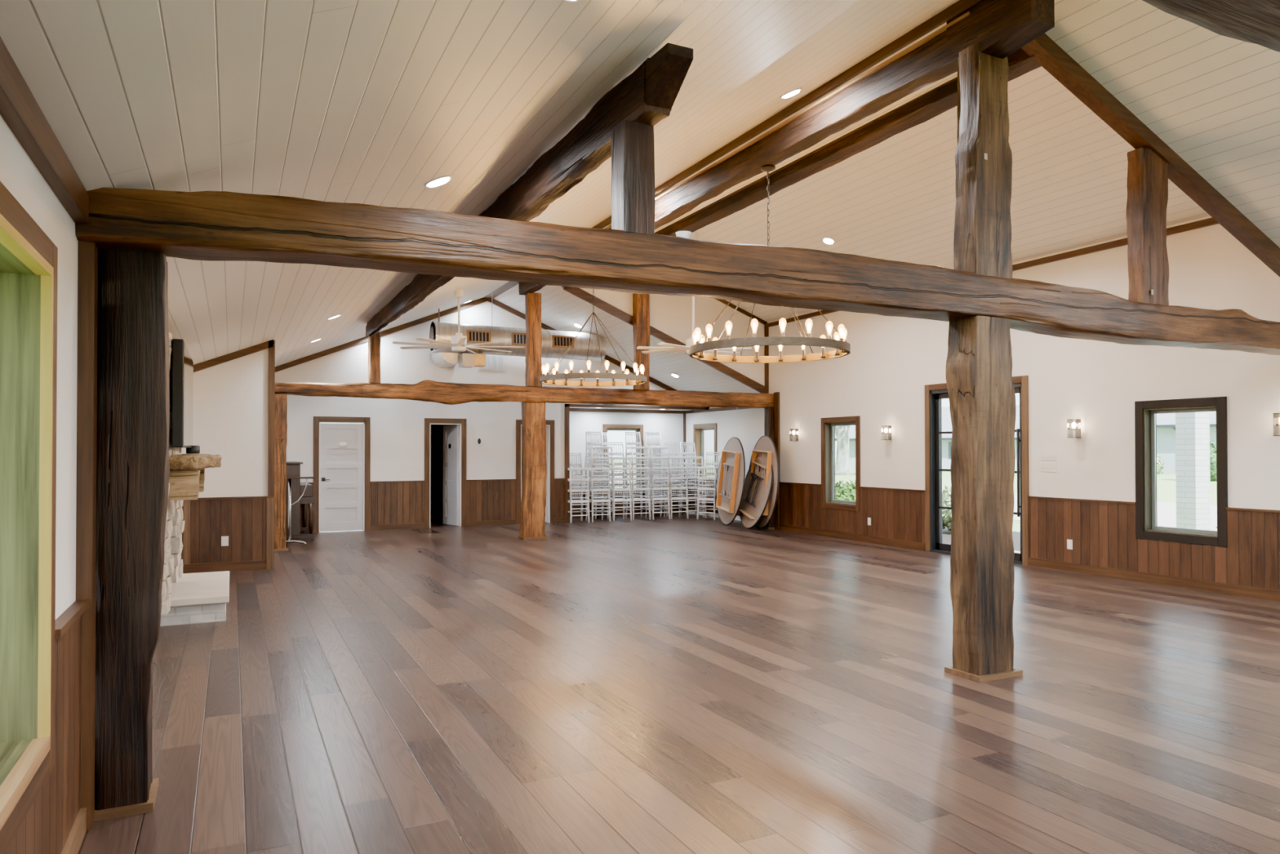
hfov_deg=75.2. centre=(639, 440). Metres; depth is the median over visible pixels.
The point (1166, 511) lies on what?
path
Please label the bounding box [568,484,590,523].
chair
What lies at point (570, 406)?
ceiling
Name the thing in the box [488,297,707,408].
trim
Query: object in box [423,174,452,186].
recessed light
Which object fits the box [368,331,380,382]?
post
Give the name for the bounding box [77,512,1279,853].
floor
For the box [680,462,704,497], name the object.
chair
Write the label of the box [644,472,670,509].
chair
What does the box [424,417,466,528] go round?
door
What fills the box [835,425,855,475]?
tree
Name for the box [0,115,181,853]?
wall
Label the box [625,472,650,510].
chair
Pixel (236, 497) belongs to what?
trim
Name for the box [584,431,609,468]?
chair
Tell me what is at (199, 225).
tie beam
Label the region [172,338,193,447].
television
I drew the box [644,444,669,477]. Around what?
chair
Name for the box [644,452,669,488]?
chair
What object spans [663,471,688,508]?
chair
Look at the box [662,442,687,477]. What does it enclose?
chair
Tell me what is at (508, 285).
ridge beam
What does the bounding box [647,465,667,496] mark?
chair
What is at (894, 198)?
ceiling
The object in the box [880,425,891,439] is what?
wall sconce
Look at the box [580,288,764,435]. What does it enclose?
wall
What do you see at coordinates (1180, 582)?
baseboard
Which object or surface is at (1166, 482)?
ground
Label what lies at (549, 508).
door
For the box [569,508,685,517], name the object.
baseboard
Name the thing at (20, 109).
trim
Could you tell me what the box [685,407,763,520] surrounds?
wall
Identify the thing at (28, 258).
window
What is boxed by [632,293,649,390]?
post
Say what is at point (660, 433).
chair
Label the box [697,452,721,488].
chair
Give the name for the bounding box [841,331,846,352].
socket
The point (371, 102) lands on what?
ceiling
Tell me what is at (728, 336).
socket
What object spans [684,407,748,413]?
trim
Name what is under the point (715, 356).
socket
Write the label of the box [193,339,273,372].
trim
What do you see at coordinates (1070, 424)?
wall sconce
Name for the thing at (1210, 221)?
trim
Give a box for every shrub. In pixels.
[835,480,855,501]
[942,485,951,532]
[1156,453,1164,474]
[1209,439,1216,481]
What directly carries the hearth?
on the floor
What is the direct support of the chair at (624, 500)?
on the floor
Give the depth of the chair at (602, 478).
17.52 m
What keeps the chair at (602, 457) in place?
on the chair at (602, 468)
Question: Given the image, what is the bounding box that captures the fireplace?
[160,330,204,614]
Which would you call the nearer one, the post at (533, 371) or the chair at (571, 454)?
the post at (533, 371)
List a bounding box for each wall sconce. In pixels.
[789,428,798,440]
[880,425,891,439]
[1066,418,1080,437]
[1272,413,1279,435]
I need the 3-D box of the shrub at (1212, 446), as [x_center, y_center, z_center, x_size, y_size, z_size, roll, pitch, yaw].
[31.047,1.047,45.563,2.756,2.448,2.781,0,-1,-26]
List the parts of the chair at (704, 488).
seat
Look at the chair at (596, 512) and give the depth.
18.27 m
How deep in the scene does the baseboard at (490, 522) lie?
16.42 m
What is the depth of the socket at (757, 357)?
8.44 m
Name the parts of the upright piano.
lid, leg, leg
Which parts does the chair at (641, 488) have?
seat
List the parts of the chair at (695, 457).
leg, seat, leg, leg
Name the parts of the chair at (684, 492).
leg, seat, leg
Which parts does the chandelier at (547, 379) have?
rod, rod, rod, chain, rod, rod, rod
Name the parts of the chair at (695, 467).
seat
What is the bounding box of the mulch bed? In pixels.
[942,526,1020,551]
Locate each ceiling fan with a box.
[391,288,524,354]
[636,231,751,355]
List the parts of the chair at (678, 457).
leg, leg, seat, leg, leg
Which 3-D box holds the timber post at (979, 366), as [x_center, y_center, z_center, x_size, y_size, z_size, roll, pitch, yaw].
[2.292,0.372,5.579,0.433,2.375,0.296,0,-1,-26]
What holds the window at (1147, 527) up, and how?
in the wall at (883, 378)
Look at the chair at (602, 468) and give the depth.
17.53 m
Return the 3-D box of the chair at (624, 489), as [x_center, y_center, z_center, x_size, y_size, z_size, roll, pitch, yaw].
[-0.450,1.085,17.877,0.428,0.786,0.492,0,-1,-20]
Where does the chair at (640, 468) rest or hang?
on the chair at (641, 478)
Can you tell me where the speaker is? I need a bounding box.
[186,445,199,453]
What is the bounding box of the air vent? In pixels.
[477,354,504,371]
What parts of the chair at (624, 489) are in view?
seat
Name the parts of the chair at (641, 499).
leg, seat, leg, leg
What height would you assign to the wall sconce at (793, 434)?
0.226 m
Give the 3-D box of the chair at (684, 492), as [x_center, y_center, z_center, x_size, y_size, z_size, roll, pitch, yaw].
[1.171,1.318,18.747,0.428,0.786,0.492,0,-1,-18]
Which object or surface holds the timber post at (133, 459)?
on the floor
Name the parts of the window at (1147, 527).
casing, pane, casing, casing, sash, casing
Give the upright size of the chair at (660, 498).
0.786 m
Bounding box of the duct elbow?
[431,352,460,368]
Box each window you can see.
[0,181,57,853]
[602,423,643,494]
[693,422,716,495]
[821,415,860,511]
[1134,396,1227,546]
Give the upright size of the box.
0.240 m
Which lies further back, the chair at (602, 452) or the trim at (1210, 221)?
the chair at (602, 452)
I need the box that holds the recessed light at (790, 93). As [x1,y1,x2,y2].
[779,87,802,98]
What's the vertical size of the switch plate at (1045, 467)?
0.107 m
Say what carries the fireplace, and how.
attached to the wall at (19, 174)
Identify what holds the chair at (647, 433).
on the chair at (660, 457)
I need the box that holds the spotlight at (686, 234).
[675,231,691,238]
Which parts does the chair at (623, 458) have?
leg, seat, leg, leg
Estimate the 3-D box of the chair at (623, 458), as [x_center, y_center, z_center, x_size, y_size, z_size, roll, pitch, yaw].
[-0.463,0.411,17.918,0.428,0.786,0.492,0,-1,-20]
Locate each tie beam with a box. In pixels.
[75,186,1279,355]
[275,379,773,408]
[1142,0,1279,52]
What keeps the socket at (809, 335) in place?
attached to the chandelier at (842, 348)
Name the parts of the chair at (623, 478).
leg, seat, leg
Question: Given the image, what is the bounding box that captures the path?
[609,471,1217,530]
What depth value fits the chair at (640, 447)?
18.20 m
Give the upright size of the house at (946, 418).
5.400 m
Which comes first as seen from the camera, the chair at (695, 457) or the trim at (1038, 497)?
the trim at (1038, 497)
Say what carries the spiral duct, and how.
hanging from the ceiling at (560, 308)
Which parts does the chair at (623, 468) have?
seat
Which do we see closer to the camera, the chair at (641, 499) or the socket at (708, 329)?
the socket at (708, 329)
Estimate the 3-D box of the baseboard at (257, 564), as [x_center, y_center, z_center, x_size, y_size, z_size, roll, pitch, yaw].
[-5.120,1.561,10.316,1.020,0.120,0.035,0,-1,-26]
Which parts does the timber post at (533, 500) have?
molding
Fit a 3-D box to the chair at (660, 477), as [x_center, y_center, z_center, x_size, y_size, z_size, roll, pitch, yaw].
[0.370,0.864,18.296,0.428,0.786,0.492,0,-1,-22]
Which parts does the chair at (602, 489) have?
leg, seat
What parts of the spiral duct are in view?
hanger rod, grille frame, hanger rod, grille frame, grille frame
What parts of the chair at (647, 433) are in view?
leg, leg, seat, leg, leg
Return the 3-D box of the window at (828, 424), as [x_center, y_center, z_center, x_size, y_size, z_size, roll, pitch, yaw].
[3.492,0.377,14.175,0.228,1.575,0.990,0,-1,-26]
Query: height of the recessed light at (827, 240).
0.070 m
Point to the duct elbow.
(442, 360)
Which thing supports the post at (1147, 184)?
on the tie beam at (199, 225)
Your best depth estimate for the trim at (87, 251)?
3.30 m
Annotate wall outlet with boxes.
[221,536,228,546]
[867,517,871,524]
[1066,539,1072,549]
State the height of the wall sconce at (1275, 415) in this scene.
0.226 m
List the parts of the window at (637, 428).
casing, sash, casing, casing, casing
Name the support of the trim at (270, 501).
attached to the wall at (230, 418)
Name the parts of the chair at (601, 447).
leg, leg, seat, leg, leg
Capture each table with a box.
[285,476,315,544]
[715,436,745,524]
[738,455,773,528]
[749,435,779,528]
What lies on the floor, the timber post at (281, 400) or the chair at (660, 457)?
the timber post at (281, 400)
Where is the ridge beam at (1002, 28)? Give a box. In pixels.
[518,0,1054,295]
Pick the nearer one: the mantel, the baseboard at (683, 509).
the mantel
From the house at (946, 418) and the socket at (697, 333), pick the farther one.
the house at (946, 418)
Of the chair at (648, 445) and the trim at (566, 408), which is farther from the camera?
the chair at (648, 445)
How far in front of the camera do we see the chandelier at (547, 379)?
11.39 m
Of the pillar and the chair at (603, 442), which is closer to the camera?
the pillar
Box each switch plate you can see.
[1040,451,1056,461]
[1040,462,1057,471]
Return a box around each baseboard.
[61,807,86,853]
[182,560,266,573]
[300,517,564,533]
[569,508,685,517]
[778,524,1279,601]
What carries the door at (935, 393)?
in the wall at (883, 378)
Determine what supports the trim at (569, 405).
attached to the wall at (397, 425)
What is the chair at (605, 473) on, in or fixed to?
on the chair at (605, 487)
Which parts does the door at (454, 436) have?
casing, casing, panel, panel, panel, panel, panel, casing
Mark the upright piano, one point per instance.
(293, 468)
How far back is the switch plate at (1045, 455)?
10.52 m
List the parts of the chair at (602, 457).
leg, seat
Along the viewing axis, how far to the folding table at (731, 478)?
16.44 m
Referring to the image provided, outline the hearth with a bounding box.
[160,570,229,626]
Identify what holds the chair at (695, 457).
on the chair at (695, 467)
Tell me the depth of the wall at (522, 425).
19.06 m
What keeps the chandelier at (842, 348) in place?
hanging from the ridge beam at (1002, 28)
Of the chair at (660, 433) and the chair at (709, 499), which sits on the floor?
the chair at (709, 499)
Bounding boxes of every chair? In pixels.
[568,452,589,490]
[568,462,589,501]
[568,473,589,511]
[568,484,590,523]
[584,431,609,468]
[584,441,609,479]
[585,452,610,489]
[585,462,610,500]
[585,473,610,511]
[585,483,610,522]
[591,432,612,467]
[592,452,612,488]
[592,462,613,497]
[593,442,612,477]
[593,482,613,519]
[595,475,613,508]
[606,441,631,478]
[606,452,631,488]
[606,462,631,499]
[607,472,631,510]
[607,483,631,521]
[624,431,649,467]
[624,441,649,478]
[624,452,649,488]
[625,465,650,499]
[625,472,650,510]
[625,482,650,520]
[644,431,669,467]
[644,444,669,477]
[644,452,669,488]
[644,462,670,498]
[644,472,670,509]
[644,482,670,519]
[645,432,666,462]
[646,444,666,476]
[646,454,666,486]
[646,490,667,516]
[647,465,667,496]
[647,475,667,506]
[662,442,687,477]
[662,452,688,488]
[662,462,688,497]
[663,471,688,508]
[663,482,688,519]
[680,442,703,476]
[680,452,703,487]
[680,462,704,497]
[680,471,704,506]
[680,481,704,517]
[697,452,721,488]
[697,462,719,498]
[697,472,717,509]
[697,482,717,519]
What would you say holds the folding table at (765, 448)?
on the floor
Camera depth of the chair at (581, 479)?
17.31 m
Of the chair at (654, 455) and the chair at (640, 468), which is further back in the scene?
the chair at (654, 455)
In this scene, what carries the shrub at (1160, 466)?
on the ground
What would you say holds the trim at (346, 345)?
attached to the wall at (397, 425)
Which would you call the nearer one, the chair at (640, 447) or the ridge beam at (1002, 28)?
the ridge beam at (1002, 28)
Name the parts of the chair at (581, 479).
seat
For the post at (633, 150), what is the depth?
4.32 m
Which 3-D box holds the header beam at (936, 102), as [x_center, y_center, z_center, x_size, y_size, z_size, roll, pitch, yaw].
[0.808,-2.732,10.112,0.252,0.139,9.341,0,-1,-26]
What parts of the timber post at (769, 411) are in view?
molding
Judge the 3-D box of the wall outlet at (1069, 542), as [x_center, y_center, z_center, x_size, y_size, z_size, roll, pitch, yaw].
[5.296,1.274,10.243,0.009,0.120,0.072,0,-1,-26]
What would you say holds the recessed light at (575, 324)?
in the ceiling at (560, 308)
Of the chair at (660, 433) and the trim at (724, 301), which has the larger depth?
the chair at (660, 433)
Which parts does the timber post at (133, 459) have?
molding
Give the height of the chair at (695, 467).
0.786 m
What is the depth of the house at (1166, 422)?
59.57 m
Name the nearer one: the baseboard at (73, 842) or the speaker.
the baseboard at (73, 842)
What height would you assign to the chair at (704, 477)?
0.786 m
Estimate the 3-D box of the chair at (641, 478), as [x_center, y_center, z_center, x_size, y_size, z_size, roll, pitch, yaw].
[-0.062,0.862,18.084,0.428,0.786,0.492,0,-1,-23]
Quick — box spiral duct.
[429,290,607,360]
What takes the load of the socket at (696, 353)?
attached to the chandelier at (842, 348)
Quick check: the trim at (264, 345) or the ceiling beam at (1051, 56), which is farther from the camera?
the trim at (264, 345)
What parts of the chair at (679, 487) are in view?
seat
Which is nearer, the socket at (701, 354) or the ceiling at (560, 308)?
the socket at (701, 354)
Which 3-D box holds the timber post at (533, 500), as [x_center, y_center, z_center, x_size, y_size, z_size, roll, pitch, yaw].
[-1.815,0.495,14.167,0.446,2.330,0.276,0,-1,-26]
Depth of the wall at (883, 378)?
10.12 m
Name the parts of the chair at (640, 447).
leg, leg, seat, leg, leg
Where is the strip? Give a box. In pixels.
[602,22,957,232]
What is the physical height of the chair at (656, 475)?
0.786 m
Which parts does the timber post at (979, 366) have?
molding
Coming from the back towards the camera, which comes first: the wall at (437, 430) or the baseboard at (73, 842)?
the wall at (437, 430)
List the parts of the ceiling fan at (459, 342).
blade, blade, blade, blade, motor, blade, blade, blade, blade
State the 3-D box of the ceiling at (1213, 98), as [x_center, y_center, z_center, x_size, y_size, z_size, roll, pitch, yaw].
[6.227,-2.173,3.107,4.700,2.038,8.040,0,-1,-26]
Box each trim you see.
[0,36,88,224]
[55,599,88,638]
[75,240,97,830]
[183,500,190,564]
[186,496,274,500]
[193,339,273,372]
[266,497,274,569]
[267,340,275,496]
[275,297,488,372]
[307,478,564,483]
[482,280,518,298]
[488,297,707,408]
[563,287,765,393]
[564,404,569,522]
[564,404,709,409]
[569,408,684,413]
[592,0,981,228]
[653,76,957,233]
[683,413,685,506]
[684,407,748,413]
[715,298,767,324]
[764,324,768,393]
[765,217,1218,327]
[773,391,780,529]
[778,481,1279,512]
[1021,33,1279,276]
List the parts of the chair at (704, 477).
seat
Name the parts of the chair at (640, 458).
leg, leg, seat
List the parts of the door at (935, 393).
casing, casing, handle, casing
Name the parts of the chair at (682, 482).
seat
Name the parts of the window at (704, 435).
casing, casing, casing, sash, pane, casing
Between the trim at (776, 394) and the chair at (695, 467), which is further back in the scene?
the chair at (695, 467)
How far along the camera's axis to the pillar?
15.62 m
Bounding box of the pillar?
[1175,411,1210,530]
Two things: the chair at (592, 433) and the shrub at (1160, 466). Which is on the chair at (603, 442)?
the chair at (592, 433)
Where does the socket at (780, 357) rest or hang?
attached to the chandelier at (842, 348)
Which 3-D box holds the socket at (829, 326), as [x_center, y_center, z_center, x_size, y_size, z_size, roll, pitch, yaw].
[1.653,-0.933,7.251,0.062,0.231,0.062,0,-1,-26]
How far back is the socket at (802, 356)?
8.29 m
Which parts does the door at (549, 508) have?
casing, casing, casing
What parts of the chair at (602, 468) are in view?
seat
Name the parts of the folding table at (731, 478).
apron rail, apron rail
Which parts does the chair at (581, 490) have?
leg, seat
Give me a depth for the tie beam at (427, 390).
13.90 m
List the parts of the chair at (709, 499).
leg, leg, seat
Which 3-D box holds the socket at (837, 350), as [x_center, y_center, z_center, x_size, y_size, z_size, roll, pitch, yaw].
[1.874,-0.926,7.899,0.062,0.231,0.062,0,-1,-26]
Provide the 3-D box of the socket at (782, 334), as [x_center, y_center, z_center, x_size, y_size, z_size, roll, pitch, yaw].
[1.216,-0.935,7.082,0.062,0.231,0.062,0,-1,-26]
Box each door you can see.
[312,416,370,533]
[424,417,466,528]
[515,419,554,524]
[924,375,1029,565]
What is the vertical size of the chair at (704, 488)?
0.786 m
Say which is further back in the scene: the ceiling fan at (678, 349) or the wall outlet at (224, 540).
the ceiling fan at (678, 349)
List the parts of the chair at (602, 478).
seat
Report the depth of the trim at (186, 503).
10.11 m
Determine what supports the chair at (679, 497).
on the floor
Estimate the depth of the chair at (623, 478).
17.73 m
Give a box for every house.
[835,404,1019,471]
[1156,411,1216,473]
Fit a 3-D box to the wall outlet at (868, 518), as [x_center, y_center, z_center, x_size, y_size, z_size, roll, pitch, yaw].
[3.713,1.302,13.465,0.009,0.120,0.072,0,-1,-26]
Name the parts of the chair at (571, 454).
leg, seat, leg, leg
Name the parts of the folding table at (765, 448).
apron rail, apron rail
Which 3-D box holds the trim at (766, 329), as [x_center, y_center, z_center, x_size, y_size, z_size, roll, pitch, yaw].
[2.448,-1.498,16.065,0.050,1.510,0.075,0,-1,-26]
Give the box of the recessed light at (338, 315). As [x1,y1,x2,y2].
[327,314,341,319]
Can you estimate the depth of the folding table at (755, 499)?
15.73 m
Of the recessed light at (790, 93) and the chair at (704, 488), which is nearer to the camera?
the recessed light at (790, 93)
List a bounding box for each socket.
[693,335,697,355]
[695,331,700,352]
[699,338,704,358]
[706,328,711,341]
[713,349,717,359]
[726,324,730,338]
[732,346,736,361]
[752,323,756,337]
[755,346,759,361]
[778,345,782,361]
[780,322,784,336]
[800,345,805,359]
[807,323,811,337]
[820,347,825,358]
[827,324,831,338]
[835,335,839,355]
[839,328,843,350]
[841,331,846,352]
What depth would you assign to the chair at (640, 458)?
17.97 m
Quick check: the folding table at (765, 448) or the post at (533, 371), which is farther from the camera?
the folding table at (765, 448)
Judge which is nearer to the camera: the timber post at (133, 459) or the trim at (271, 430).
the timber post at (133, 459)
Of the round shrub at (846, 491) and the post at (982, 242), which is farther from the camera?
the round shrub at (846, 491)
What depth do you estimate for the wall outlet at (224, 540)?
10.30 m
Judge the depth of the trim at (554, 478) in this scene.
16.05 m
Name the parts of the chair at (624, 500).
seat, leg, leg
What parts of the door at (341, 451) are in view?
casing, panel, panel, panel, panel, panel, casing, casing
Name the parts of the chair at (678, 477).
seat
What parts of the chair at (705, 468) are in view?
leg, leg, seat, leg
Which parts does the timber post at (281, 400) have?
molding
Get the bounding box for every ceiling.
[0,0,959,366]
[493,284,759,392]
[569,406,688,410]
[695,66,1209,321]
[1044,0,1279,247]
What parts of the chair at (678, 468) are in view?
leg, seat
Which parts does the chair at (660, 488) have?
seat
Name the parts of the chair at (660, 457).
seat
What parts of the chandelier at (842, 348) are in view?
rod, rod, rod, chain, rod, rod, rod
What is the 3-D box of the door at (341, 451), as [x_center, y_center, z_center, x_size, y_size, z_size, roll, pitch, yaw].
[-5.556,0.614,15.475,1.000,2.130,0.150,0,-1,-26]
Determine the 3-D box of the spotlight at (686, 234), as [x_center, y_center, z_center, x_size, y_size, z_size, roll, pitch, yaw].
[0.230,-1.114,4.588,0.170,0.070,0.110,0,-1,-26]
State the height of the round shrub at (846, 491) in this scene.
1.159 m
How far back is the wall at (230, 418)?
10.36 m
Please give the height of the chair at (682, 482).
0.786 m
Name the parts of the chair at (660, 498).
leg, seat, leg, leg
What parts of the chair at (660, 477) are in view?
seat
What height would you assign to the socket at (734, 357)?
0.231 m
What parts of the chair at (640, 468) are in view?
seat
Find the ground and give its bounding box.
[609,458,1217,532]
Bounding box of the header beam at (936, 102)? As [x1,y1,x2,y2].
[561,48,1040,288]
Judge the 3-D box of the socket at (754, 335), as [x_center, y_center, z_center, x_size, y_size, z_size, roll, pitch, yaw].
[0.981,-0.934,7.118,0.062,0.231,0.062,0,-1,-26]
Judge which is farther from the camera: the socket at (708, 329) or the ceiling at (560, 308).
the ceiling at (560, 308)
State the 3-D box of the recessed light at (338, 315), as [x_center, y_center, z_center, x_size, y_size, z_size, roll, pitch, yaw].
[-3.874,-1.573,10.531,0.176,0.075,0.188,0,-1,-26]
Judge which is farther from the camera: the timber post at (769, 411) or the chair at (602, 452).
the chair at (602, 452)
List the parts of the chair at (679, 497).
leg, seat, leg, leg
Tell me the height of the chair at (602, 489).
0.786 m
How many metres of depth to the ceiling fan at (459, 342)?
13.09 m
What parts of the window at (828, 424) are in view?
casing, casing, casing, sash, casing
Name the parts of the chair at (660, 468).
seat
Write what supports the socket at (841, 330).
attached to the chandelier at (842, 348)
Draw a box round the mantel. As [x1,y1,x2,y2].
[169,453,222,470]
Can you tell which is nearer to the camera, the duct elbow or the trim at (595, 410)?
the duct elbow
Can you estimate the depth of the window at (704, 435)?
19.32 m
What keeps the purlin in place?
on the post at (633, 150)
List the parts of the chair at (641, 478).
seat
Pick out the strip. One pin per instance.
(924, 90)
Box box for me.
[458,352,485,368]
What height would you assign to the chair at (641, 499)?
0.786 m
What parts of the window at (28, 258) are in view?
casing, casing, casing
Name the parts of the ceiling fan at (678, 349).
blade, blade, blade, blade, motor, blade, blade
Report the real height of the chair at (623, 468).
0.786 m
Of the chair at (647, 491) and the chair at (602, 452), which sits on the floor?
the chair at (647, 491)
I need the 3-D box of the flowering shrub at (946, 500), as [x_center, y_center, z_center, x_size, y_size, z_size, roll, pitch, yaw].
[6.470,1.377,16.770,1.169,0.986,1.675,0,-1,-26]
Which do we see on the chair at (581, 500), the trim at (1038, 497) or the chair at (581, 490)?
the chair at (581, 490)
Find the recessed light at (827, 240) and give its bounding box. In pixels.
[822,237,835,244]
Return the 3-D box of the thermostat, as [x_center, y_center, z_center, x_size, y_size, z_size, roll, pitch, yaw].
[-3.204,0.011,16.573,0.085,0.155,0.026,0,-1,-26]
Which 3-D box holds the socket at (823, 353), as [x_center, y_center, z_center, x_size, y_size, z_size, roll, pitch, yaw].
[1.788,-0.924,8.121,0.062,0.231,0.062,0,-1,-26]
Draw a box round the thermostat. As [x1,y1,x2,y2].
[476,437,481,445]
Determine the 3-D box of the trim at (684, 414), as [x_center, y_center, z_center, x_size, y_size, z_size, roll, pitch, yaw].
[1.069,0.481,19.880,0.045,2.280,0.050,0,-1,-26]
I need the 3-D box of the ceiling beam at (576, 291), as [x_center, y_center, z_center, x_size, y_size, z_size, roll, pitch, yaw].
[0.577,-1.815,15.169,4.200,1.864,0.060,0,-1,-26]
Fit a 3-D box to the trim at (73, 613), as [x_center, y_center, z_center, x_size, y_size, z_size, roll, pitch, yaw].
[-0.464,0.603,-0.257,0.045,0.030,7.960,0,-1,-26]
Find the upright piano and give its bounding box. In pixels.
[285,461,315,540]
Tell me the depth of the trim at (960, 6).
6.76 m
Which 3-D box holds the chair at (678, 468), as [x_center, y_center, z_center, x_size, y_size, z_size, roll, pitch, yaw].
[0.780,0.641,18.513,0.428,0.786,0.492,0,-1,-20]
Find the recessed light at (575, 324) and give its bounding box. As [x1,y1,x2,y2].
[573,323,582,327]
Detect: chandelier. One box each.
[539,288,646,386]
[688,164,850,363]
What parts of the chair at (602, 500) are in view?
leg, seat, leg, leg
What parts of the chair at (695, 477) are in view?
seat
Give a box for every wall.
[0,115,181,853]
[181,348,268,564]
[275,301,693,527]
[430,424,458,521]
[521,425,522,484]
[569,411,684,512]
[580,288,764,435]
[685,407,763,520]
[767,215,1279,590]
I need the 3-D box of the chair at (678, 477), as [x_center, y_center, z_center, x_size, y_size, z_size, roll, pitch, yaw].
[0.784,0.866,18.499,0.428,0.786,0.492,0,-1,-20]
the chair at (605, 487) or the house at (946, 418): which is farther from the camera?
the house at (946, 418)
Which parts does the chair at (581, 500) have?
leg, seat, leg, leg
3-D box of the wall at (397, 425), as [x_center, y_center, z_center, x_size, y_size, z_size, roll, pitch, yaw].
[-2.625,-0.608,16.936,9.280,4.600,0.140,0,-1,-26]
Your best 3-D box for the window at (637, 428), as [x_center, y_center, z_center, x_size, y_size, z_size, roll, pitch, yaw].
[-0.416,0.421,19.247,1.030,1.610,0.178,0,-1,-26]
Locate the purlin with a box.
[365,42,693,337]
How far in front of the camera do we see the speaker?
8.22 m
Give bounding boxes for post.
[93,248,169,821]
[274,394,288,551]
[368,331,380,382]
[518,401,548,539]
[524,292,542,386]
[611,120,654,235]
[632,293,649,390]
[762,406,774,529]
[944,315,1022,683]
[953,41,1012,279]
[1125,147,1168,305]
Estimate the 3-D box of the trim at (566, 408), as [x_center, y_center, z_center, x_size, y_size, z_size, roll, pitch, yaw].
[-1.556,0.462,17.443,0.095,2.470,0.170,0,-1,-26]
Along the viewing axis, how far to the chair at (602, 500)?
17.52 m
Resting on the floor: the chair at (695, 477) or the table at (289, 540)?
the table at (289, 540)
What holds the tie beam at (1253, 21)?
attached to the wall at (883, 378)
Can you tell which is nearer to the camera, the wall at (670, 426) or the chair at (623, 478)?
the chair at (623, 478)

